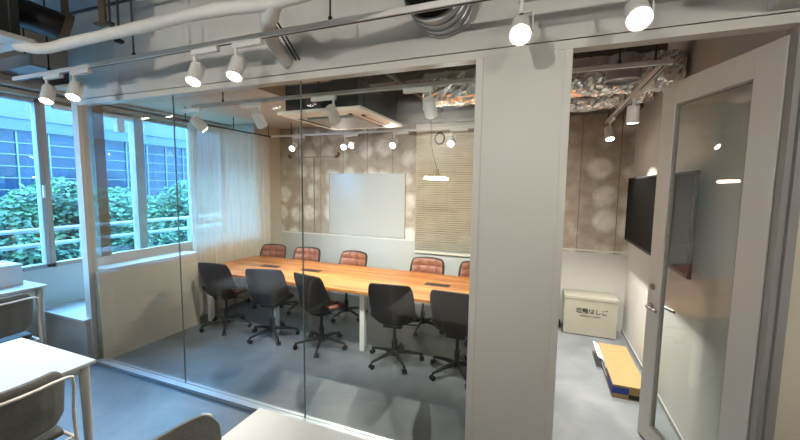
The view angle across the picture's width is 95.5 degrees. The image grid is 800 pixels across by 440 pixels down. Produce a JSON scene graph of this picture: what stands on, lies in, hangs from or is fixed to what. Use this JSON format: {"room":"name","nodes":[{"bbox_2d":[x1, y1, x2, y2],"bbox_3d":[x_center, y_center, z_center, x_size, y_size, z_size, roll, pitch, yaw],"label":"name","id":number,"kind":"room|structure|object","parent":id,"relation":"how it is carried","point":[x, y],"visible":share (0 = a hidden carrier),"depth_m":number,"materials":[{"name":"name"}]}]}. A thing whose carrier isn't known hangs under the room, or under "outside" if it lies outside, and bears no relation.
{"room":"office","nodes":[
{"label":"office","id":0,"kind":"room"},
{"bbox_2d":[0,29,84,342],"bbox_3d":[-4.476,-0.181,2.964,0.100,3.500,8.650,3,6,21],"label":"wall","id":1,"kind":"structure","parent":0,"point":[65,283],"depth_m":4.14,"materials":[{"name":"white paint"}]},
{"bbox_2d":[0,92,51,271],"bbox_3d":[-4.229,-0.341,3.473,0.115,1.870,1.300,3,6,21],"label":"window","id":2,"kind":"structure","parent":1,"relation":"in","point":[34,103],"depth_m":4.03,"materials":[{"name":"grey metal"}]},
{"bbox_2d":[39,101,136,266],"bbox_3d":[-3.790,-0.436,4.537,0.150,1.870,1.010,3,6,21],"label":"window","id":3,"kind":"structure","parent":1,"relation":"in","point":[41,105],"depth_m":4.14,"materials":[{"name":"grey metal"}]},
{"bbox_2d":[113,118,124,132],"bbox_3d":[-3.616,-1.218,4.679,0.080,0.175,0.090,3,6,21],"label":"sensor box","id":4,"kind":"object","parent":3,"relation":"attached to","point":[119,126],"visible":1,"depth_m":4.65,"materials":[{"name":"white plastic"}]},
{"bbox_2d":[0,79,230,128],"bbox_3d":[-3.637,-1.422,4.545,0.200,0.095,4.000,3,6,21],"label":"trim","id":5,"kind":"structure","parent":1,"relation":"attached to","point":[9,87],"depth_m":4.61,"materials":[{"name":"grey metal"}]},
{"bbox_2d":[130,115,148,248],"bbox_3d":[-3.434,-0.513,5.398,0.080,1.870,0.960,3,6,21],"label":"trim","id":6,"kind":"structure","parent":1,"relation":"attached to","point":[136,126],"depth_m":4.98,"materials":[{"name":"grey metal"}]},
{"bbox_2d":[142,117,191,246],"bbox_3d":[-3.476,-0.515,5.415,0.090,1.870,0.860,3,6,21],"label":"window","id":7,"kind":"structure","parent":1,"relation":"in","point":[149,120],"depth_m":5.71,"materials":[{"name":"grey metal"}]},
{"bbox_2d":[20,0,118,37],"bbox_3d":[-0.797,-1.828,1.446,7.900,0.150,8.800,3,6,21],"label":"ceiling","id":8,"kind":"structure","parent":0,"point":[74,5],"depth_m":3.30,"materials":[{"name":"concrete"}]},
{"bbox_2d":[0,0,36,52],"bbox_3d":[-3.095,-1.500,2.193,0.950,0.696,0.950,3,6,21],"label":"air conditioner","id":9,"kind":"object","parent":8,"relation":"hanging from","point":[10,34],"visible":0.79,"depth_m":2.41,"materials":[{"name":"beige plastic"}]},
{"bbox_2d":[0,28,53,76],"bbox_3d":[-3.699,-1.727,3.593,0.650,0.520,0.240,3,6,21],"label":"cable tray","id":10,"kind":"object","parent":8,"relation":"hanging from","point":[18,65],"visible":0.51,"depth_m":3.51,"materials":[{"name":"metal"}]},
{"bbox_2d":[0,53,53,76],"bbox_3d":[-3.701,-1.523,3.612,0.650,0.110,0.240,3,6,21],"label":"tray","id":11,"kind":"object","parent":10,"relation":"on","point":[18,65],"depth_m":3.50,"materials":[{"name":"metal"}]},
{"bbox_2d":[18,0,74,39],"bbox_3d":[-3.192,-1.641,2.683,1.472,0.598,0.345,1,5,-2],"label":"insulated pipe","id":12,"kind":"object","parent":8,"relation":"hanging from","point":[49,22],"visible":0.76,"depth_m":2.66,"materials":[{"name":"black plastic"}]},
{"bbox_2d":[60,0,68,13],"bbox_3d":[-2.682,-1.748,2.877,0.070,0.322,0.060,3,6,21],"label":"strap","id":13,"kind":"object","parent":8,"relation":"hanging from","point":[64,4],"visible":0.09,"depth_m":2.89,"materials":[{"name":"brown metal"}]},
{"bbox_2d":[93,0,107,26],"bbox_3d":[-2.311,-1.700,2.788,0.070,0.392,0.060,3,6,21],"label":"strap","id":14,"kind":"object","parent":8,"relation":"hanging from","point":[102,9],"visible":0.9,"depth_m":2.80,"materials":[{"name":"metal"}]},
{"bbox_2d":[69,0,134,14],"bbox_3d":[-1.680,-1.767,2.771,3.302,0.024,0.024,3,6,20],"label":"conduit","id":15,"kind":"object","parent":8,"relation":"hanging from","point":[119,1],"visible":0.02,"depth_m":3.09,"materials":[{"name":"grey metal"}]},
{"bbox_2d":[105,0,114,26],"bbox_3d":[-2.016,-1.611,2.508,0.040,0.510,0.040,3,6,21],"label":"hanger","id":16,"kind":"object","parent":8,"relation":"hanging from","point":[109,23],"visible":1,"depth_m":2.52,"materials":[{"name":"black metal"}]},
{"bbox_2d":[114,0,123,43],"bbox_3d":[-1.913,-1.534,2.452,0.040,0.650,0.040,3,6,21],"label":"hanger","id":17,"kind":"object","parent":8,"relation":"hanging from","point":[119,41],"visible":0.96,"depth_m":2.46,"materials":[{"name":"black metal"}]},
{"bbox_2d":[12,0,310,67],"bbox_3d":[-1.181,-1.198,2.359,2.836,0.224,0.859,3,6,21],"label":"pipe","id":18,"kind":"object","parent":8,"relation":"hanging from","point":[269,11],"visible":0.95,"depth_m":2.11,"materials":[{"name":"white metal"}]},
{"bbox_2d":[54,80,329,128],"bbox_3d":[-2.292,-1.800,4.973,2.360,0.600,3.060,3,6,21],"label":"board","id":19,"kind":"object","parent":8,"relation":"attached to","point":[221,114],"visible":0.08,"depth_m":4.75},
{"bbox_2d":[181,106,270,315],"bbox_3d":[-2.545,-0.125,5.605,0.076,2.860,1.650,3,6,21],"label":"sheer curtain","id":20,"kind":"object","parent":19,"relation":"hanging from","point":[229,171],"visible":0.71,"depth_m":5.46,"materials":[{"name":"white fabric"}]},
{"bbox_2d":[12,0,492,80],"bbox_3d":[-0.337,-1.459,2.053,6.850,0.688,0.034,3,6,21],"label":"track","id":21,"kind":"object","parent":8,"relation":"hanging from","point":[439,4],"visible":0.95,"depth_m":2.23,"materials":[{"name":"white metal"}]},
{"bbox_2d":[38,73,63,104],"bbox_3d":[-2.990,-1.126,3.130,0.281,0.239,0.134,3,6,21],"label":"spotlight","id":22,"kind":"object","parent":21,"relation":"hanging from","point":[47,95],"visible":1,"depth_m":3.13,"materials":[{"name":"beige metal"}]},
{"bbox_2d":[65,68,91,100],"bbox_3d":[-2.627,-1.109,2.989,0.281,0.240,0.142,3,6,21],"label":"spotlight","id":23,"kind":"object","parent":21,"relation":"hanging from","point":[75,89],"visible":1,"depth_m":2.99,"materials":[{"name":"beige metal"}]},
{"bbox_2d":[185,46,219,86],"bbox_3d":[-1.340,-1.046,2.487,0.276,0.240,0.146,3,6,21],"label":"spotlight","id":24,"kind":"object","parent":21,"relation":"hanging from","point":[195,74],"visible":1,"depth_m":2.48,"materials":[{"name":"beige metal"}]},
{"bbox_2d":[226,38,263,81],"bbox_3d":[-0.995,-1.029,2.353,0.274,0.240,0.146,3,6,21],"label":"spotlight","id":25,"kind":"object","parent":21,"relation":"hanging from","point":[237,65],"visible":1,"depth_m":2.35,"materials":[{"name":"beige metal"}]},
{"bbox_2d":[509,0,537,45],"bbox_3d":[0.661,-0.949,1.711,0.269,0.241,0.169,3,6,21],"label":"spotlight","id":26,"kind":"object","parent":21,"relation":"hanging from","point":[521,30],"visible":1,"depth_m":1.71,"materials":[{"name":"beige metal"}]},
{"bbox_2d":[624,0,654,31],"bbox_3d":[1.106,-0.927,1.537,0.271,0.241,0.169,3,6,21],"label":"spotlight","id":27,"kind":"object","parent":21,"relation":"hanging from","point":[638,14],"visible":1,"depth_m":1.53,"materials":[{"name":"beige metal"}]},
{"bbox_2d":[277,73,401,129],"bbox_3d":[-0.582,-1.496,3.829,0.920,0.951,1.040,3,6,21],"label":"air conditioner","id":28,"kind":"object","parent":8,"relation":"hanging from","point":[374,109],"visible":0.88,"depth_m":3.53,"materials":[{"name":"beige plastic"}]},
{"bbox_2d":[307,115,378,128],"bbox_3d":[-0.588,-1.036,3.872,0.534,0.027,0.603,3,6,21],"label":"grille","id":29,"kind":"object","parent":28,"relation":"attached to","point":[347,121],"depth_m":3.79,"materials":[{"name":"white metal"}]},
{"bbox_2d":[271,123,473,137],"bbox_3d":[-0.292,-1.693,5.304,3.950,0.828,0.034,3,6,21],"label":"track","id":30,"kind":"object","parent":8,"relation":"hanging from","point":[459,127],"visible":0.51,"depth_m":5.35,"materials":[{"name":"white metal"}]},
{"bbox_2d":[289,136,304,151],"bbox_3d":[-1.658,-1.230,5.893,0.278,0.239,0.170,3,6,21],"label":"spotlight","id":31,"kind":"object","parent":30,"relation":"hanging from","point":[293,146],"visible":1,"depth_m":5.87,"materials":[{"name":"beige metal"}]},
{"bbox_2d":[340,134,357,149],"bbox_3d":[-0.762,-1.186,5.543,0.272,0.239,0.170,3,6,21],"label":"spotlight","id":32,"kind":"object","parent":30,"relation":"hanging from","point":[345,144],"visible":1,"depth_m":5.53,"materials":[{"name":"beige metal"}]},
{"bbox_2d":[389,131,408,148],"bbox_3d":[-0.007,-1.149,5.248,0.269,0.239,0.170,3,6,21],"label":"spotlight","id":33,"kind":"object","parent":30,"relation":"hanging from","point":[394,142],"visible":1,"depth_m":5.23,"materials":[{"name":"beige metal"}]},
{"bbox_2d":[447,129,467,146],"bbox_3d":[0.784,-1.111,4.940,0.270,0.239,0.170,3,6,21],"label":"spotlight","id":34,"kind":"object","parent":30,"relation":"hanging from","point":[451,141],"visible":1,"depth_m":4.92,"materials":[{"name":"beige metal"}]},
{"bbox_2d":[192,48,672,107],"bbox_3d":[-0.213,-1.461,2.920,4.050,0.842,0.034,3,6,21],"label":"track","id":35,"kind":"object","parent":8,"relation":"hanging from","point":[664,62],"visible":0.73,"depth_m":2.81,"materials":[{"name":"white metal"}]},
{"bbox_2d":[182,108,207,131],"bbox_3d":[-2.105,-1.013,3.701,0.282,0.241,0.167,3,6,21],"label":"spotlight","id":36,"kind":"object","parent":35,"relation":"hanging from","point":[195,120],"visible":1,"depth_m":3.66,"materials":[{"name":"beige metal"}]},
{"bbox_2d":[240,102,266,128],"bbox_3d":[-1.390,-0.978,3.423,0.277,0.242,0.165,3,6,21],"label":"spotlight","id":37,"kind":"object","parent":35,"relation":"hanging from","point":[257,115],"visible":1,"depth_m":3.38,"materials":[{"name":"beige metal"}]},
{"bbox_2d":[311,95,340,124],"bbox_3d":[-0.649,-0.942,3.132,0.272,0.241,0.167,3,6,21],"label":"spotlight","id":38,"kind":"object","parent":35,"relation":"hanging from","point":[331,110],"visible":1,"depth_m":3.09,"materials":[{"name":"beige metal"}]},
{"bbox_2d":[403,86,437,118],"bbox_3d":[0.151,-0.903,2.820,0.270,0.241,0.168,3,6,21],"label":"spotlight","id":39,"kind":"object","parent":35,"relation":"hanging from","point":[429,105],"visible":1,"depth_m":2.78,"materials":[{"name":"beige metal"}]},
{"bbox_2d":[424,69,448,179],"bbox_3d":[0.431,-1.222,4.146,0.282,1.532,0.058,3,6,21],"label":"pendant lamp","id":40,"kind":"object","parent":8,"relation":"hanging from","point":[436,142],"visible":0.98,"depth_m":4.19,"materials":[{"name":"white painted metal"},{"name":"white translucent plastic"}]},
{"bbox_2d":[331,43,667,86],"bbox_3d":[0.882,-1.851,4.314,3.780,0.300,0.250,3,6,21],"label":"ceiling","id":41,"kind":"structure","parent":8,"relation":"attached to","point":[410,77],"depth_m":4.36,"materials":[{"name":"concrete"}]},
{"bbox_2d":[381,90,643,124],"bbox_3d":[1.182,-1.750,5.095,3.780,0.640,0.300,3,6,21],"label":"ceiling beam","id":42,"kind":"structure","parent":8,"relation":"attached to","point":[412,113],"depth_m":5.29,"materials":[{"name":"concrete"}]},
{"bbox_2d":[393,97,422,104],"bbox_3d":[1.071,-1.660,4.877,3.500,0.110,0.090,3,6,21],"label":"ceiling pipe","id":43,"kind":"object","parent":42,"relation":"attached to","point":[406,101],"visible":0.02,"depth_m":5.21,"materials":[{"name":"metal"}]},
{"bbox_2d":[605,44,670,122],"bbox_3d":[2.088,-1.481,3.294,0.034,0.818,2.320,3,6,21],"label":"track","id":44,"kind":"object","parent":8,"relation":"hanging from","point":[656,70],"visible":0.65,"depth_m":2.77,"materials":[{"name":"white metal"}]},
{"bbox_2d":[604,116,614,140],"bbox_3d":[2.389,-1.024,4.118,0.110,0.239,0.291,3,6,21],"label":"spotlight","id":45,"kind":"object","parent":44,"relation":"hanging from","point":[608,131],"visible":1,"depth_m":4.16,"materials":[{"name":"beige metal"}]},
{"bbox_2d":[626,89,642,123],"bbox_3d":[1.952,-0.927,3.009,0.103,0.236,0.280,3,6,21],"label":"spotlight","id":46,"kind":"object","parent":44,"relation":"hanging from","point":[633,111],"visible":1,"depth_m":3.05,"materials":[{"name":"beige metal"}]},
{"bbox_2d":[94,123,281,359],"bbox_3d":[-2.958,-0.384,5.324,0.768,3.500,3.225,2,6,15],"label":"wall","id":47,"kind":"structure","parent":0,"point":[138,306],"depth_m":4.35,"materials":[{"name":"beige paint"}]},
{"bbox_2d":[44,298,89,322],"bbox_3d":[-3.441,0.984,4.466,0.840,0.025,1.200,3,6,21],"label":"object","id":48,"kind":"structure","parent":47,"relation":"attached to","point":[74,310],"depth_m":4.04,"materials":[{"name":"white laminate"}]},
{"bbox_2d":[45,314,92,357],"bbox_3d":[-3.440,1.219,4.498,0.840,0.450,1.180,3,6,21],"label":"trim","id":49,"kind":"structure","parent":47,"relation":"attached to","point":[65,334],"depth_m":3.91,"materials":[{"name":"paint"}]},
{"bbox_2d":[87,105,111,256],"bbox_3d":[-3.265,-0.507,3.919,0.160,1.800,0.110,3,6,21],"label":"trim","id":50,"kind":"structure","parent":47,"relation":"attached to","point":[95,113],"depth_m":3.89,"materials":[{"name":"grey metal"}]},
{"bbox_2d":[98,251,197,270],"bbox_3d":[-3.019,0.479,4.384,0.240,0.025,1.120,3,6,21],"label":"trim","id":51,"kind":"structure","parent":47,"relation":"attached to","point":[129,263],"depth_m":4.27,"materials":[{"name":"white laminate"}]},
{"bbox_2d":[55,286,678,439],"bbox_3d":[-0.841,1.791,1.786,7.900,0.120,8.800,3,6,21],"label":"floor","id":52,"kind":"structure","parent":0,"point":[341,388],"depth_m":3.50,"materials":[{"name":"grey concrete"}]},
{"bbox_2d":[0,293,42,343],"bbox_3d":[-3.427,1.100,3.036,0.545,0.962,0.539,3,6,21],"label":"chair","id":53,"kind":"object","parent":52,"relation":"on","point":[16,311],"visible":0.96,"depth_m":3.05,"materials":[{"name":"grey fabric"}]},
{"bbox_2d":[0,280,47,344],"bbox_3d":[-4.061,1.125,3.116,0.620,0.880,1.420,3,6,21],"label":"desk","id":54,"kind":"object","parent":52,"relation":"on","point":[29,287],"visible":0.38,"depth_m":3.58,"materials":[{"name":"laminate"}]},
{"bbox_2d":[0,261,23,287],"bbox_3d":[-3.998,0.544,3.509,0.370,0.205,0.400,3,6,21],"label":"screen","id":55,"kind":"object","parent":54,"relation":"on","point":[11,273],"visible":1,"depth_m":3.55,"materials":[{"name":"white plastic"}]},
{"bbox_2d":[0,371,78,439],"bbox_3d":[-2.158,1.267,1.957,0.545,0.862,0.539,3,6,21],"label":"chair","id":56,"kind":"object","parent":52,"relation":"on","point":[30,410],"visible":1,"depth_m":1.94,"materials":[{"name":"grey fabric"}]},
{"bbox_2d":[0,338,95,439],"bbox_3d":[-2.716,1.329,1.975,0.910,0.720,1.415,3,6,21],"label":"desk","id":57,"kind":"object","parent":52,"relation":"on","point":[22,360],"visible":0.8,"depth_m":2.41,"materials":[{"name":"laminate"}]},
{"bbox_2d":[153,413,221,439],"bbox_3d":[-0.800,1.330,1.456,0.545,0.862,0.539,3,6,25],"label":"chair","id":58,"kind":"object","parent":52,"relation":"on","point":[204,426],"visible":1,"depth_m":1.61,"materials":[{"name":"grey fabric"}]},
{"bbox_2d":[198,262,251,335],"bbox_3d":[-2.292,0.965,4.825,0.641,0.922,0.610,2,6,16],"label":"office chair","id":59,"kind":"object","parent":52,"relation":"on","point":[219,283],"visible":1,"depth_m":4.58,"materials":[{"name":"black leather"}]},
{"bbox_2d":[246,244,285,308],"bbox_3d":[-2.136,0.877,5.782,0.641,0.922,0.610,2,6,17],"label":"office chair","id":60,"kind":"object","parent":52,"relation":"on","point":[268,250],"visible":0.23,"depth_m":5.98,"materials":[{"name":"brown leather"}]},
{"bbox_2d":[245,269,299,345],"bbox_3d":[-1.590,0.999,4.550,0.641,0.922,0.610,1,5,4],"label":"office chair","id":61,"kind":"object","parent":52,"relation":"on","point":[268,288],"visible":1,"depth_m":4.30,"materials":[{"name":"black leather"}]},
{"bbox_2d":[221,408,366,439],"bbox_3d":[-0.520,1.436,1.118,1.050,0.720,1.415,3,6,21],"label":"desk","id":62,"kind":"object","parent":52,"relation":"on","point":[263,424],"visible":1,"depth_m":1.75,"materials":[{"name":"laminate"}]},
{"bbox_2d":[280,246,320,314],"bbox_3d":[-1.532,0.906,5.546,0.641,0.922,0.610,2,6,18],"label":"office chair","id":63,"kind":"object","parent":52,"relation":"on","point":[310,253],"visible":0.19,"depth_m":5.72,"materials":[{"name":"brown leather"}]},
{"bbox_2d":[293,272,347,357],"bbox_3d":[-0.908,1.032,4.284,0.641,0.922,0.610,4,6,34],"label":"office chair","id":64,"kind":"object","parent":52,"relation":"on","point":[317,302],"visible":0.98,"depth_m":4.05,"materials":[{"name":"black leather"}]},
{"bbox_2d":[198,255,469,351],"bbox_3d":[-0.627,1.087,4.724,4.220,0.738,1.120,3,6,21],"label":"meeting table","id":65,"kind":"object","parent":52,"relation":"on","point":[352,279],"visible":0.48,"depth_m":4.65,"materials":[{"name":"brown wood"}]},
{"bbox_2d":[331,250,367,322],"bbox_3d":[-0.791,0.942,5.256,0.641,0.922,0.610,3,6,27],"label":"office chair","id":66,"kind":"object","parent":52,"relation":"on","point":[348,257],"visible":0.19,"depth_m":5.39,"materials":[{"name":"brown leather"}]},
{"bbox_2d":[368,283,423,373],"bbox_3d":[-0.050,1.074,3.950,0.641,0.922,0.610,2,6,14],"label":"office chair","id":67,"kind":"object","parent":52,"relation":"on","point":[391,305],"visible":1,"depth_m":3.70,"materials":[{"name":"black leather"}]},
{"bbox_2d":[410,257,444,336],"bbox_3d":[0.301,0.995,4.830,0.641,0.922,0.610,3,6,20],"label":"office chair","id":68,"kind":"object","parent":52,"relation":"on","point":[433,265],"visible":0.27,"depth_m":4.99,"materials":[{"name":"brown leather"}]},
{"bbox_2d":[429,289,468,389],"bbox_3d":[0.596,1.105,3.698,0.641,0.922,0.610,3,6,24],"label":"office chair","id":69,"kind":"object","parent":52,"relation":"on","point":[450,310],"visible":0.76,"depth_m":3.47,"materials":[{"name":"black leather"}]},
{"bbox_2d":[458,261,469,344],"bbox_3d":[0.923,1.026,4.587,0.641,0.922,0.610,3,6,22],"label":"office chair","id":70,"kind":"object","parent":52,"relation":"on","point":[464,269],"visible":0.09,"depth_m":4.81,"materials":[{"name":"brown leather"}]},
{"bbox_2d":[562,288,618,338],"bbox_3d":[2.491,1.229,4.800,0.624,0.515,0.335,3,6,21],"label":"box","id":71,"kind":"object","parent":52,"relation":"on","point":[588,313],"visible":1,"depth_m":4.66,"materials":[{"name":"metal"}]},
{"bbox_2d":[593,341,640,401],"bbox_3d":[2.223,1.519,3.728,0.333,0.128,0.973,3,6,21],"label":"cardboard box","id":72,"kind":"object","parent":52,"relation":"on","point":[623,378],"visible":0.86,"depth_m":3.56,"materials":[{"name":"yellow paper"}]},
{"bbox_2d":[385,73,442,111],"bbox_3d":[0.100,-1.380,3.802,0.050,0.050,2.351,3,6,23],"label":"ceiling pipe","id":73,"kind":"object","parent":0,"point":[392,76],"visible":0.34,"depth_m":3.54,"materials":[{"name":"metal"}]},
{"bbox_2d":[67,0,799,439],"bbox_3d":[-0.014,-0.084,2.501,7.050,3.500,0.140,3,6,21],"label":"wall","id":74,"kind":"structure","parent":0,"point":[488,27],"depth_m":2.44,"materials":[{"name":"paint"}]},
{"bbox_2d":[172,81,305,417],"bbox_3d":[-1.373,0.253,3.046,3.919,2.625,0.010,3,6,21],"label":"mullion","id":75,"kind":"structure","parent":74,"relation":"in","point":[300,81],"depth_m":2.91,"materials":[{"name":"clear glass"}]},
{"bbox_2d":[94,357,391,439],"bbox_3d":[-1.393,1.578,3.158,3.925,0.035,0.095,3,6,21],"label":"trim","id":76,"kind":"structure","parent":74,"relation":"attached to","point":[252,405],"depth_m":3.23,"materials":[{"name":"metal"}]},
{"bbox_2d":[276,22,299,60],"bbox_3d":[-0.828,-1.281,2.407,0.047,0.290,0.474,3,6,21],"label":"cable bundle","id":77,"kind":"object","parent":74,"relation":"attached to","point":[278,22],"visible":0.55,"depth_m":2.54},
{"bbox_2d":[71,12,799,439],"bbox_3d":[-0.708,0.278,2.791,5.540,2.708,0.090,3,6,21],"label":"trim","id":78,"kind":"structure","parent":74,"relation":"attached to","point":[786,21],"depth_m":2.25,"materials":[{"name":"paint"}]},
{"bbox_2d":[403,0,473,37],"bbox_3d":[0.226,-1.284,2.099,0.362,0.362,0.270,3,6,21],"label":"duct","id":79,"kind":"object","parent":74,"relation":"in","point":[442,23],"visible":0.77,"depth_m":2.07,"materials":[{"name":"metal"}]},
{"bbox_2d":[405,0,449,18],"bbox_3d":[0.181,-1.274,1.985,0.328,0.328,0.006,3,6,21],"label":"grille","id":80,"kind":"object","parent":79,"relation":"attached to","point":[441,15],"depth_m":2.00,"materials":[{"name":"metal"}]},
{"bbox_2d":[472,50,564,439],"bbox_3d":[0.701,0.370,2.242,0.440,2.660,0.081,3,6,21],"label":"wall panel","id":81,"kind":"object","parent":74,"relation":"attached to","point":[522,101],"visible":0.94,"depth_m":2.18,"materials":[{"name":"paint"}]},
{"bbox_2d":[637,35,790,439],"bbox_3d":[1.865,0.392,2.277,0.144,2.622,0.920,1,5,4],"label":"door","id":82,"kind":"structure","parent":74,"relation":"in","point":[765,66],"depth_m":1.95,"materials":[{"name":"paint"}]},
{"bbox_2d":[747,23,799,439],"bbox_3d":[1.838,0.427,1.788,0.060,2.660,0.110,3,6,21],"label":"trim","id":83,"kind":"structure","parent":74,"relation":"attached to","point":[786,199],"depth_m":1.74,"materials":[{"name":"paint"}]},
{"bbox_2d":[767,0,799,11],"bbox_3d":[2.151,-1.053,0.659,1.570,0.375,1.570,3,6,21],"label":"ceiling","id":84,"kind":"structure","parent":74,"relation":"attached to","point":[773,5],"depth_m":1.64,"materials":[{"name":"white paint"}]},
{"bbox_2d":[280,113,636,331],"bbox_3d":[0.088,-0.400,5.874,6.460,3.500,0.120,3,6,21],"label":"wall","id":85,"kind":"structure","parent":0,"point":[599,171],"depth_m":5.63,"materials":[{"name":"beige paint"}]},
{"bbox_2d":[288,152,339,231],"bbox_3d":[-1.527,-0.477,6.407,1.069,1.396,0.044,3,6,21],"label":"conduit pipe","id":86,"kind":"object","parent":85,"relation":"attached to","point":[338,153],"visible":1,"depth_m":6.38,"materials":[{"name":"grey metal"}]},
{"bbox_2d":[329,174,405,238],"bbox_3d":[-0.574,-0.250,6.069,1.410,1.040,0.026,3,6,21],"label":"whiteboard","id":87,"kind":"object","parent":85,"relation":"attached to","point":[373,205],"visible":1,"depth_m":6.04,"materials":[{"name":"ceramic"}]},
{"bbox_2d":[414,122,473,256],"bbox_3d":[0.995,-0.440,5.399,1.610,1.990,0.050,3,6,21],"label":"blind","id":88,"kind":"object","parent":85,"relation":"attached to","point":[421,155],"visible":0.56,"depth_m":5.52,"materials":[{"name":"beige fabric"}]},
{"bbox_2d":[281,231,627,253],"bbox_3d":[0.371,0.321,5.755,5.580,0.055,0.012,3,6,21],"label":"trim","id":89,"kind":"structure","parent":85,"relation":"attached to","point":[281,231],"depth_m":6.00,"materials":[{"name":"white paint"}]},
{"bbox_2d":[622,30,788,439],"bbox_3d":[2.475,-0.124,3.241,0.120,3.500,3.060,3,6,21],"label":"wall","id":90,"kind":"structure","parent":0,"point":[713,130],"depth_m":2.56,"materials":[{"name":"white paint"}]},
{"bbox_2d":[421,49,686,106],"bbox_3d":[1.290,-1.281,3.345,2.191,0.388,0.392,2,6,17],"label":"duct","id":91,"kind":"object","parent":90,"relation":"attached to","point":[583,84],"visible":0.52,"depth_m":3.11,"materials":[{"name":"silver metal"}]},
{"bbox_2d":[604,52,641,85],"bbox_3d":[1.750,-1.182,2.850,0.256,0.198,0.256,3,6,21],"label":"duct collar","id":92,"kind":"object","parent":91,"relation":"attached to","point":[625,77],"visible":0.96,"depth_m":2.78,"materials":[{"name":"metal"}]},
{"bbox_2d":[570,92,652,111],"bbox_3d":[2.273,-1.392,4.085,0.956,0.319,0.274,3,6,24],"label":"duct","id":93,"kind":"object","parent":90,"relation":"attached to","point":[584,103],"visible":0.34,"depth_m":4.03,"materials":[{"name":"silver metal"}]},
{"bbox_2d":[621,329,683,439],"bbox_3d":[2.394,1.595,3.431,0.012,0.040,3.050,3,6,21],"label":"baseboard","id":94,"kind":"structure","parent":90,"relation":"attached to","point":[660,401],"depth_m":3.17,"materials":[{"name":"paint"}]},
{"bbox_2d":[624,170,700,279],"bbox_3d":[2.444,-0.046,3.476,0.100,0.760,2.120,3,6,21],"label":"television","id":95,"kind":"object","parent":90,"relation":"attached to","point":[641,190],"visible":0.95,"depth_m":2.83,"materials":[{"name":"black glass"}]},
{"label":"outside","id":96,"kind":"structure","parent":0,"visible":0},
{"bbox_3d":[-10.200,0.491,17.014,20.700,0.200,56.000,3,6,21],"label":"ground","id":97,"kind":"structure","parent":96,"visible":0},
{"bbox_2d":[0,98,187,198],"bbox_3d":[-15.869,-6.262,21.885,6.000,12.200,58.000,3,6,21],"label":"office block","id":98,"kind":"object","parent":97,"relation":"on","point":[17,166],"visible":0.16,"depth_m":16.56,"materials":[{"name":"glass"}]},
{"bbox_2d":[0,177,188,265],"bbox_3d":[-5.307,-0.059,8.562,1.674,2.852,28.000,3,6,21],"label":"hedge","id":99,"kind":"object","parent":97,"relation":"on","point":[17,212],"visible":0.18,"depth_m":6.47,"materials":[{"name":"green plant"}]},
{"bbox_2d":[0,216,189,256],"bbox_3d":[-4.054,0.657,7.052,0.070,1.477,22.000,3,6,21],"label":"balcony railing","id":100,"kind":"object","parent":97,"relation":"on","point":[21,231],"visible":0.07,"depth_m":5.27,"materials":[{"name":"metal"}]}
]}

